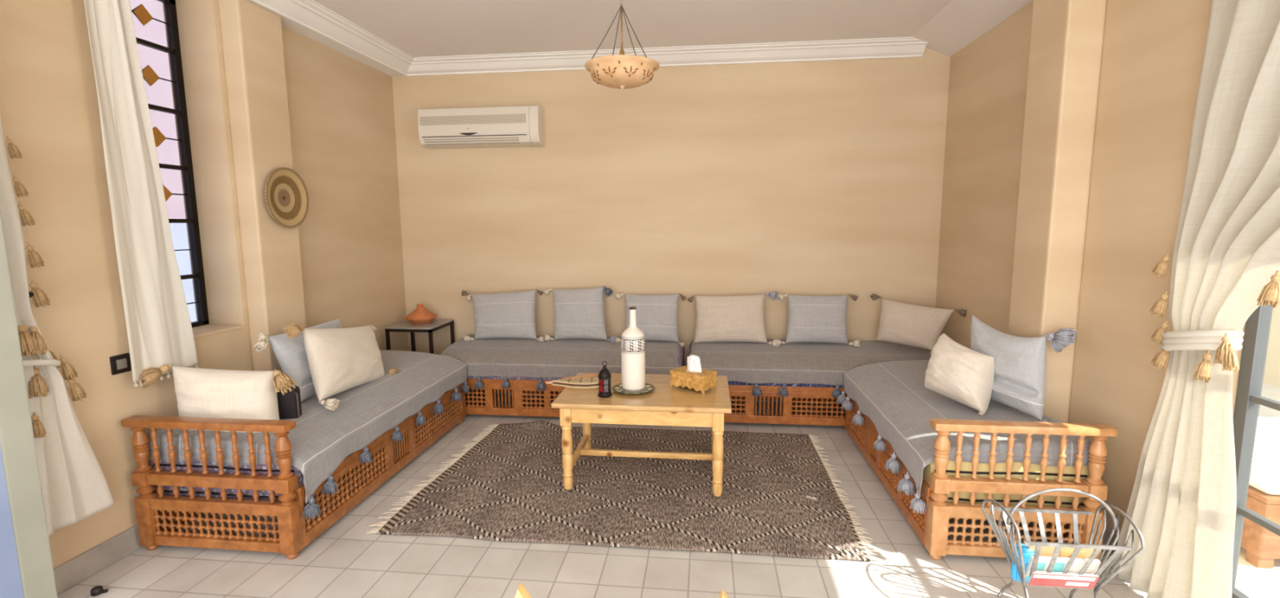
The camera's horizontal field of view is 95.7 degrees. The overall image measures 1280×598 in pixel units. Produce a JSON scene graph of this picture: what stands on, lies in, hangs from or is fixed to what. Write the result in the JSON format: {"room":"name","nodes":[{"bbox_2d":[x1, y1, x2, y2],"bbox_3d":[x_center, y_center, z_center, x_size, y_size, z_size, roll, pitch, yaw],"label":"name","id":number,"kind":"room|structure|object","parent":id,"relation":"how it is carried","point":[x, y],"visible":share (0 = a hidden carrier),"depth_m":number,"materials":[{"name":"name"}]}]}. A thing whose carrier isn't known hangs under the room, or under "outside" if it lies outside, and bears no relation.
{"room":"living room","nodes":[
{"label":"living room","id":0,"kind":"room"},
{"bbox_2d":[0,0,408,568],"bbox_3d":[-2.608,-0.142,1.843,0.300,2.840,6.580,0,7,6],"label":"wall","id":1,"kind":"structure","parent":0,"point":[341,108],"depth_m":3.13,"materials":[{"name":"paint"}]},
{"bbox_2d":[0,210,57,597],"bbox_3d":[-2.329,0.147,1.740,0.044,2.270,0.660,3,8,22],"label":"door","id":2,"kind":"structure","parent":1,"relation":"in","point":[26,564],"depth_m":2.05,"materials":[{"name":"grey paint"}]},
{"bbox_2d":[53,524,143,595],"bbox_3d":[-2.342,1.095,2.874,0.015,0.115,1.250,0,7,6],"label":"baseboard","id":3,"kind":"structure","parent":1,"relation":"attached to","point":[71,572],"depth_m":2.53,"materials":[{"name":"beige tile"}]},
{"bbox_2d":[109,352,131,374],"bbox_3d":[-2.363,0.295,2.636,0.014,0.084,0.084,0,7,6],"label":"light switch","id":4,"kind":"object","parent":1,"relation":"attached to","point":[119,363],"visible":1,"depth_m":2.63,"materials":[{"name":"black plastic"}]},
{"bbox_2d":[131,0,208,327],"bbox_3d":[-2.565,-0.699,2.976,0.036,1.790,0.575,0,7,6],"label":"window","id":5,"kind":"structure","parent":1,"relation":"in","point":[140,12],"depth_m":3.19,"materials":[{"name":"black metal"}]},
{"bbox_2d":[191,324,244,338],"bbox_3d":[-2.438,0.194,3.079,0.243,0.021,0.575,0,7,6],"label":"window sill","id":6,"kind":"structure","parent":1,"relation":"attached to","point":[206,330],"depth_m":3.21,"materials":[{"name":"paint"}]},
{"bbox_2d":[247,0,405,76],"bbox_3d":[-2.253,-1.677,2.997,0.120,0.100,3.830,0,7,6],"label":"trim","id":7,"kind":"structure","parent":1,"relation":"attached to","point":[286,23],"depth_m":4.04,"materials":[{"name":"paint"}]},
{"bbox_3d":[-2.373,-1.504,2.104,0.086,0.021,2.000,0,7,6],"label":"curtain rod","id":8,"kind":"object","parent":1,"relation":"attached to","visible":0},
{"bbox_2d":[0,117,114,535],"bbox_3d":[-2.330,-0.186,1.947,0.133,2.304,0.857,0,7,6],"label":"curtain","id":9,"kind":"object","parent":8,"relation":"hanging from","point":[75,487],"visible":0.79,"depth_m":2.25,"materials":[{"name":"fabric"}]},
{"bbox_2d":[84,0,199,386],"bbox_3d":[-2.288,-0.578,2.653,0.047,1.951,0.361,0,7,6],"label":"curtain","id":10,"kind":"object","parent":8,"relation":"hanging from","point":[159,329],"visible":0.88,"depth_m":2.63,"materials":[{"name":"fabric"}]},
{"bbox_2d":[217,0,306,373],"bbox_3d":[-2.209,-0.308,3.479,0.120,2.740,0.335,0,7,6],"label":"wall pillar","id":11,"kind":"structure","parent":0,"point":[251,34],"depth_m":3.33,"materials":[{"name":"paint"}]},
{"bbox_2d":[264,167,308,227],"bbox_3d":[-2.126,-0.606,3.475,0.037,0.356,0.356,0,7,6],"label":"plate","id":12,"kind":"object","parent":11,"relation":"attached to","point":[286,193],"visible":1,"depth_m":3.49,"materials":[{"name":"wicker"}]},
{"bbox_2d":[57,393,1147,597],"bbox_3d":[-0.248,1.334,1.767,5.030,0.100,6.780,0,7,6],"label":"floor","id":13,"kind":"structure","parent":0,"point":[342,561],"depth_m":2.56,"materials":[{"name":"tile"}]},
{"bbox_2d":[90,584,108,595],"bbox_3d":[-2.235,1.201,2.392,0.054,0.029,0.040,-3,8,-22],"label":"door stop","id":14,"kind":"object","parent":13,"relation":"on","point":[95,590],"visible":1,"depth_m":2.38,"materials":[{"name":"black plastic"}]},
{"bbox_2d":[120,382,466,559],"bbox_3d":[-1.838,0.741,3.544,0.804,0.638,1.904,0,7,6],"label":"frame","id":15,"kind":"object","parent":13,"relation":"on","point":[158,513],"visible":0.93,"depth_m":2.65,"materials":[{"name":"brown wood"}]},
{"bbox_2d":[150,459,303,500],"bbox_3d":[-1.831,0.673,3.569,0.750,0.280,1.816,0,7,6],"label":"mattress","id":16,"kind":"object","parent":15,"relation":"on","point":[196,465],"visible":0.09,"depth_m":2.69,"materials":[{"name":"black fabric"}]},
{"bbox_2d":[138,364,296,431],"bbox_3d":[-2.027,0.507,2.821,0.680,0.410,0.217,-2,8,-10],"label":"cushion","id":17,"kind":"object","parent":16,"relation":"on","point":[200,392],"visible":0.7,"depth_m":2.75,"materials":[{"name":"beige fabric"}]},
{"bbox_2d":[146,349,470,519],"bbox_3d":[-1.787,0.699,3.567,0.836,0.379,1.857,0,7,6],"label":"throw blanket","id":18,"kind":"object","parent":16,"relation":"on","point":[322,437],"visible":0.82,"depth_m":3.10,"materials":[{"name":"grey fabric"}]},
{"bbox_2d":[276,385,302,418],"bbox_3d":[-1.843,0.538,2.978,0.174,0.202,0.080,-2,8,-13],"label":"case","id":19,"kind":"object","parent":18,"relation":"on","point":[289,403],"visible":0.3,"depth_m":2.95,"materials":[{"name":"black leather"}]},
{"bbox_2d":[253,318,342,401],"bbox_3d":[-1.952,0.345,3.511,0.233,0.422,0.802,0,7,3],"label":"cushion","id":20,"kind":"object","parent":18,"relation":"on","point":[291,354],"visible":0.5,"depth_m":3.23,"materials":[{"name":"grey fabric"}]},
{"bbox_2d":[283,324,398,410],"bbox_3d":[-1.741,0.325,3.530,0.370,0.470,0.994,0,7,6],"label":"cushion","id":21,"kind":"object","parent":18,"relation":"on","point":[340,359],"visible":0.99,"depth_m":3.34,"materials":[{"name":"beige fabric"}]},
{"bbox_2d":[385,319,454,353],"bbox_3d":[-1.838,0.541,4.901,0.390,0.682,0.420,0,7,6],"label":"side table","id":22,"kind":"object","parent":13,"relation":"on","point":[435,324],"visible":0.61,"depth_m":4.71,"materials":[{"name":"brown metal"}]},
{"bbox_2d":[404,303,436,324],"bbox_3d":[-1.848,0.120,4.877,0.260,0.159,0.260,0,7,6],"label":"tagine","id":23,"kind":"object","parent":22,"relation":"on","point":[420,315],"visible":1,"depth_m":4.81,"materials":[{"name":"ceramic"}]},
{"bbox_2d":[465,377,565,416],"bbox_3d":[-0.621,0.739,4.734,1.960,0.315,0.624,0,7,6],"label":"divan","id":24,"kind":"object","parent":13,"relation":"on","point":[517,388],"visible":0.38,"depth_m":4.47,"materials":[{"name":"brown wood"}]},
{"bbox_2d":[466,340,684,380],"bbox_3d":[-0.623,0.516,4.704,1.938,0.280,0.590,0,7,6],"label":"mattress","id":25,"kind":"object","parent":24,"relation":"on","point":[681,354],"visible":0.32,"depth_m":4.46,"materials":[{"name":"grey fabric"}]},
{"bbox_2d":[440,333,680,391],"bbox_3d":[-0.633,0.511,4.657,1.921,0.302,0.679,0,7,6],"label":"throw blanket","id":26,"kind":"object","parent":25,"relation":"on","point":[505,357],"visible":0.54,"depth_m":4.46,"materials":[{"name":"grey fabric"}]},
{"bbox_2d":[461,288,544,341],"bbox_3d":[-1.153,0.138,4.871,0.751,0.438,0.210,0,7,6],"label":"cushion","id":27,"kind":"object","parent":26,"relation":"on","point":[504,314],"visible":1,"depth_m":4.81,"materials":[{"name":"grey fabric"}]},
{"bbox_2d":[542,285,617,342],"bbox_3d":[-0.498,0.120,4.782,0.640,0.446,0.228,0,7,6],"label":"cushion","id":28,"kind":"object","parent":26,"relation":"on","point":[578,313],"visible":1,"depth_m":4.74,"materials":[{"name":"grey fabric"}]},
{"bbox_2d":[613,293,686,346],"bbox_3d":[0.079,0.164,4.732,0.597,0.416,0.199,0,7,6],"label":"cushion","id":29,"kind":"object","parent":26,"relation":"on","point":[656,315],"visible":0.89,"depth_m":4.67,"materials":[{"name":"grey fabric"}]},
{"bbox_2d":[515,582,728,597],"bbox_3d":[-0.058,0.992,1.063,0.458,0.758,0.405,0,7,6],"label":"dining chair","id":30,"kind":"object","parent":13,"relation":"on","point":[522,592],"visible":1,"depth_m":1.22,"materials":[{"name":"brown wood"}]},
{"bbox_2d":[365,420,882,560],"bbox_3d":[-0.060,1.036,3.462,2.475,0.047,1.569,0,7,6],"label":"rug","id":31,"kind":"object","parent":13,"relation":"on","point":[780,496],"visible":0.96,"depth_m":3.17,"materials":[{"name":"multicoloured fabric"}]},
{"bbox_2d":[551,372,731,496],"bbox_3d":[0.038,0.781,3.448,0.970,0.512,0.670,0,7,6],"label":"coffee table","id":32,"kind":"object","parent":31,"relation":"on","point":[665,405],"visible":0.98,"depth_m":3.18,"materials":[{"name":"brown wood"}]},
{"bbox_2d":[545,373,599,387],"bbox_3d":[-0.367,0.498,3.491,0.392,0.043,0.150,-2,8,-14],"label":"bellows","id":33,"kind":"object","parent":32,"relation":"on","point":[586,380],"visible":0.94,"depth_m":3.48,"materials":[{"name":"paint"}]},
{"bbox_2d":[597,360,612,397],"bbox_3d":[-0.199,0.447,3.264,0.084,0.201,0.084,-3,8,-16],"label":"candle lantern","id":34,"kind":"object","parent":32,"relation":"on","point":[604,375],"visible":1,"depth_m":3.24,"materials":[{"name":"black metal"}]},
{"bbox_2d":[612,382,654,394],"bbox_3d":[-0.038,0.524,3.372,0.248,0.017,0.248,0,7,6],"label":"serving plate","id":35,"kind":"object","parent":32,"relation":"on","point":[648,387],"visible":0.6,"depth_m":3.35,"materials":[{"name":"beige ceramic"}]},
{"bbox_2d":[621,306,645,391],"bbox_3d":[-0.040,0.286,3.341,0.141,0.484,0.141,0,7,6],"label":"ceramic bottle","id":36,"kind":"object","parent":35,"relation":"on","point":[633,338],"visible":1,"depth_m":3.30,"materials":[{"name":"beige ceramic"}]},
{"bbox_2d":[669,354,717,394],"bbox_3d":[0.315,0.425,3.405,0.237,0.199,0.157,5,9,38],"label":"tissue box","id":37,"kind":"object","parent":32,"relation":"on","point":[691,375],"visible":1,"depth_m":3.37,"materials":[{"name":"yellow wood"}]},
{"bbox_2d":[724,384,846,425],"bbox_3d":[1.342,0.755,4.511,1.940,0.315,0.624,0,7,6],"label":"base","id":38,"kind":"object","parent":13,"relation":"on","point":[811,394],"visible":0.38,"depth_m":4.24,"materials":[{"name":"brown wood"}]},
{"bbox_2d":[688,341,844,386],"bbox_3d":[1.339,0.531,4.481,1.918,0.280,0.590,0,7,6],"label":"mattress","id":39,"kind":"object","parent":38,"relation":"on","point":[690,348],"visible":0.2,"depth_m":4.23,"materials":[{"name":"grey fabric"}]},
{"bbox_2d":[690,338,931,398],"bbox_3d":[1.330,0.525,4.436,1.900,0.300,0.677,0,7,6],"label":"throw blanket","id":40,"kind":"object","parent":39,"relation":"on","point":[753,362],"visible":0.67,"depth_m":4.28,"materials":[{"name":"grey fabric"}]},
{"bbox_2d":[687,291,778,346],"bbox_3d":[0.747,0.150,4.656,0.737,0.425,0.216,1,8,10],"label":"cushion","id":41,"kind":"object","parent":40,"relation":"on","point":[719,318],"visible":1,"depth_m":4.60,"materials":[{"name":"beige fabric"}]},
{"bbox_2d":[774,293,860,346],"bbox_3d":[1.391,0.165,4.578,0.668,0.403,0.224,0,7,6],"label":"cushion","id":42,"kind":"object","parent":40,"relation":"on","point":[811,318],"visible":1,"depth_m":4.52,"materials":[{"name":"grey fabric"}]},
{"bbox_2d":[870,293,967,355],"bbox_3d":[2.033,0.179,4.311,0.231,0.389,0.685,-6,10,-38],"label":"cushion","id":43,"kind":"object","parent":40,"relation":"on","point":[917,326],"visible":0.94,"depth_m":4.27,"materials":[{"name":"beige fabric"}]},
{"bbox_2d":[844,393,1117,559],"bbox_3d":[1.726,0.750,3.284,0.724,0.638,1.614,0,7,6],"label":"frame","id":44,"kind":"object","parent":13,"relation":"on","point":[931,526],"visible":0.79,"depth_m":2.52,"materials":[{"name":"brown wood"}]},
{"bbox_2d":[922,459,1089,507],"bbox_3d":[1.726,0.682,3.310,0.670,0.280,1.526,0,7,6],"label":"mattress","id":45,"kind":"object","parent":44,"relation":"on","point":[966,468],"visible":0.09,"depth_m":2.57,"materials":[{"name":"brown"}]},
{"bbox_2d":[835,360,1091,513],"bbox_3d":[1.679,0.699,3.317,0.761,0.357,1.568,0,7,6],"label":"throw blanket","id":46,"kind":"object","parent":45,"relation":"on","point":[894,395],"visible":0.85,"depth_m":2.97,"materials":[{"name":"grey fabric"}]},
{"bbox_2d":[924,333,994,415],"bbox_3d":[1.705,0.385,3.058,0.273,0.326,0.434,-3,8,-21],"label":"cushion","id":47,"kind":"object","parent":46,"relation":"on","point":[958,372],"visible":1,"depth_m":2.96,"materials":[{"name":"beige fabric"}]},
{"bbox_2d":[970,315,1077,422],"bbox_3d":[1.900,0.342,2.959,0.236,0.470,0.647,-3,8,-17],"label":"cushion","id":48,"kind":"object","parent":46,"relation":"on","point":[1020,362],"visible":0.81,"depth_m":2.85,"materials":[{"name":"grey fabric"}]},
{"bbox_2d":[981,487,1145,597],"bbox_3d":[1.551,0.954,2.159,0.430,0.525,0.266,0,7,6],"label":"magazine rack","id":49,"kind":"object","parent":13,"relation":"on","point":[1005,545],"visible":0.91,"depth_m":2.13,"materials":[{"name":"silver metal"}]},
{"bbox_2d":[1010,542,1034,582],"bbox_3d":[1.452,0.995,2.189,0.084,0.133,0.055,0,7,6],"label":"magazine","id":50,"kind":"object","parent":49,"relation":"in","point":[1027,553],"visible":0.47,"depth_m":2.17,"materials":[{"name":"blue paper"}]},
{"bbox_2d":[1027,545,1093,558],"bbox_3d":[1.568,0.988,2.174,0.222,0.143,0.032,0,7,6],"label":"magazine","id":51,"kind":"object","parent":49,"relation":"in","point":[1084,553],"visible":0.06,"depth_m":2.15,"materials":[{"name":"beige paper"}]},
{"bbox_2d":[1059,550,1086,558],"bbox_3d":[1.610,0.963,2.156,0.088,0.057,0.001,0,16,6],"label":"picture","id":52,"kind":"object","parent":51,"relation":"attached to","point":[1067,553],"depth_m":2.15},
{"bbox_2d":[1027,570,1099,588],"bbox_3d":[1.558,1.034,2.133,0.222,0.068,0.040,0,7,6],"label":"magazine","id":53,"kind":"object","parent":49,"relation":"in","point":[1088,580],"visible":1,"depth_m":2.12,"materials":[{"name":"red paper"}]},
{"bbox_2d":[1032,573,1096,586],"bbox_3d":[1.551,1.032,2.125,0.209,0.053,0.001,0,32,6],"label":"picture","id":54,"kind":"object","parent":53,"relation":"attached to","point":[1056,576],"depth_m":2.12},
{"bbox_2d":[1026,555,1101,576],"bbox_3d":[1.559,1.005,2.145,0.232,0.120,0.054,0,7,6],"label":"magazine","id":55,"kind":"object","parent":49,"relation":"in","point":[1043,562],"visible":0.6,"depth_m":2.12,"materials":[{"name":"beige paper"}]},
{"bbox_2d":[1036,561,1065,571],"bbox_3d":[1.505,0.986,2.134,0.106,0.049,0.001,0,27,6],"label":"picture","id":56,"kind":"object","parent":55,"relation":"attached to","point":[1058,566],"depth_m":2.13},
{"bbox_2d":[312,0,952,57],"bbox_3d":[-0.258,-1.581,1.385,5.050,0.100,6.780,0,7,6],"label":"ceiling","id":57,"kind":"structure","parent":0,"point":[417,28],"depth_m":3.88,"materials":[{"name":"paint"}]},
{"bbox_2d":[584,0,659,88],"bbox_3d":[-0.100,-1.460,3.169,0.412,0.603,0.412,0,7,6],"label":"pendant lamp","id":58,"kind":"object","parent":57,"relation":"hanging from","point":[621,71],"visible":1,"depth_m":3.09,"materials":[{"name":"glass"}]},
{"bbox_2d":[391,48,950,365],"bbox_3d":[0.144,-0.556,4.864,4.520,2.840,0.100,0,7,6],"label":"wall","id":59,"kind":"structure","parent":0,"point":[824,177],"depth_m":4.74,"materials":[{"name":"paint"}]},
{"bbox_2d":[417,105,545,148],"bbox_3d":[-1.304,-1.414,4.770,1.010,0.305,0.190,0,7,6],"label":"air conditioner","id":60,"kind":"object","parent":59,"relation":"attached to","point":[503,126],"visible":1,"depth_m":4.69,"materials":[{"name":"beige plastic"}]},
{"bbox_2d":[248,0,928,76],"bbox_3d":[-0.138,-1.654,2.707,4.150,0.100,3.930,0,7,6],"label":"trim","id":61,"kind":"structure","parent":59,"relation":"attached to","point":[310,15],"depth_m":4.46,"materials":[{"name":"paint"}]},
{"bbox_2d":[493,391,830,401],"bbox_3d":[0.197,0.803,4.978,4.340,0.115,0.015,0,7,6],"label":"baseboard","id":62,"kind":"structure","parent":59,"relation":"attached to","point":[496,393],"depth_m":4.88,"materials":[{"name":"grey stone"}]},
{"bbox_2d":[1007,0,1106,422],"bbox_3d":[2.099,-0.323,2.978,0.165,2.840,0.325,0,7,6],"label":"wall pillar","id":63,"kind":"structure","parent":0,"point":[1066,37],"depth_m":2.85,"materials":[{"name":"paint"}]},
{"bbox_2d":[935,0,1246,533],"bbox_3d":[2.117,-0.105,1.307,0.250,2.840,6.580,0,7,6],"label":"wall","id":64,"kind":"structure","parent":0,"point":[1153,51],"depth_m":2.64,"materials":[{"name":"paint"}]},
{"bbox_2d":[911,0,1033,56],"bbox_3d":[1.964,-1.635,2.468,0.340,0.105,3.930,0,7,6],"label":"trim","id":65,"kind":"structure","parent":64,"relation":"attached to","point":[960,23],"depth_m":3.79,"materials":[{"name":"paint"}]},
{"bbox_2d":[1102,525,1118,555],"bbox_3d":[2.130,1.090,2.678,0.015,0.115,0.625,0,7,6],"label":"baseboard","id":66,"kind":"structure","parent":64,"relation":"attached to","point":[1108,531],"depth_m":2.62,"materials":[{"name":"grey stone"}]},
{"bbox_2d":[1231,302,1279,597],"bbox_3d":[2.214,0.125,1.204,0.044,2.390,2.000,0,7,6],"label":"door","id":67,"kind":"structure","parent":64,"relation":"in","point":[1249,397],"depth_m":2.20,"materials":[{"name":"grey metal"}]},
{"bbox_3d":[1.923,-1.126,1.104,0.106,0.021,2.300,0,7,6],"label":"curtain rod","id":68,"kind":"object","parent":64,"relation":"attached to","visible":0},
{"bbox_2d":[1111,0,1279,597],"bbox_3d":[1.943,0.058,1.532,0.156,2.439,1.640,0,7,6],"label":"curtain","id":69,"kind":"object","parent":68,"relation":"hanging from","point":[1226,258],"visible":0.99,"depth_m":2.01,"materials":[{"name":"fabric"}]},
{"bbox_2d":[1235,382,1279,597],"bbox_3d":[5.052,1.270,2.126,5.420,0.100,11.000,0,7,6],"label":"patio","id":70,"kind":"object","parent":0,"point":[1254,581],"depth_m":2.50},
{"bbox_2d":[1240,416,1279,568],"bbox_3d":[3.171,0.919,2.905,0.840,0.420,0.900,0,7,6],"label":"wooden bench","id":71,"kind":"object","parent":70,"relation":"on","point":[1262,545],"visible":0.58,"depth_m":2.56,"materials":[{"name":"brown wood"}]},
{"bbox_2d":[1248,416,1279,494],"bbox_3d":[3.170,0.758,2.883,0.800,0.095,0.860,0,7,6],"label":"cushion","id":72,"kind":"object","parent":71,"relation":"on","point":[1264,477],"depth_m":2.67,"materials":[{"name":"white fabric"}]},
{"bbox_2d":[1262,299,1279,386],"bbox_3d":[5.550,-0.074,1.892,0.200,2.620,11.000,0,7,6],"label":"wall","id":73,"kind":"structure","parent":0,"point":[1272,369],"depth_m":5.33,"materials":[{"name":"beige paint"}]},
{"label":"outside","id":74,"kind":"structure","parent":0,"visible":0},
{"bbox_2d":[128,0,196,321],"bbox_3d":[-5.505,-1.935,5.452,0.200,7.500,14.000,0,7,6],"label":"window pane","id":75,"kind":"structure","parent":74,"point":[160,93],"depth_m":6.46,"materials":[{"name":"clear glass"}]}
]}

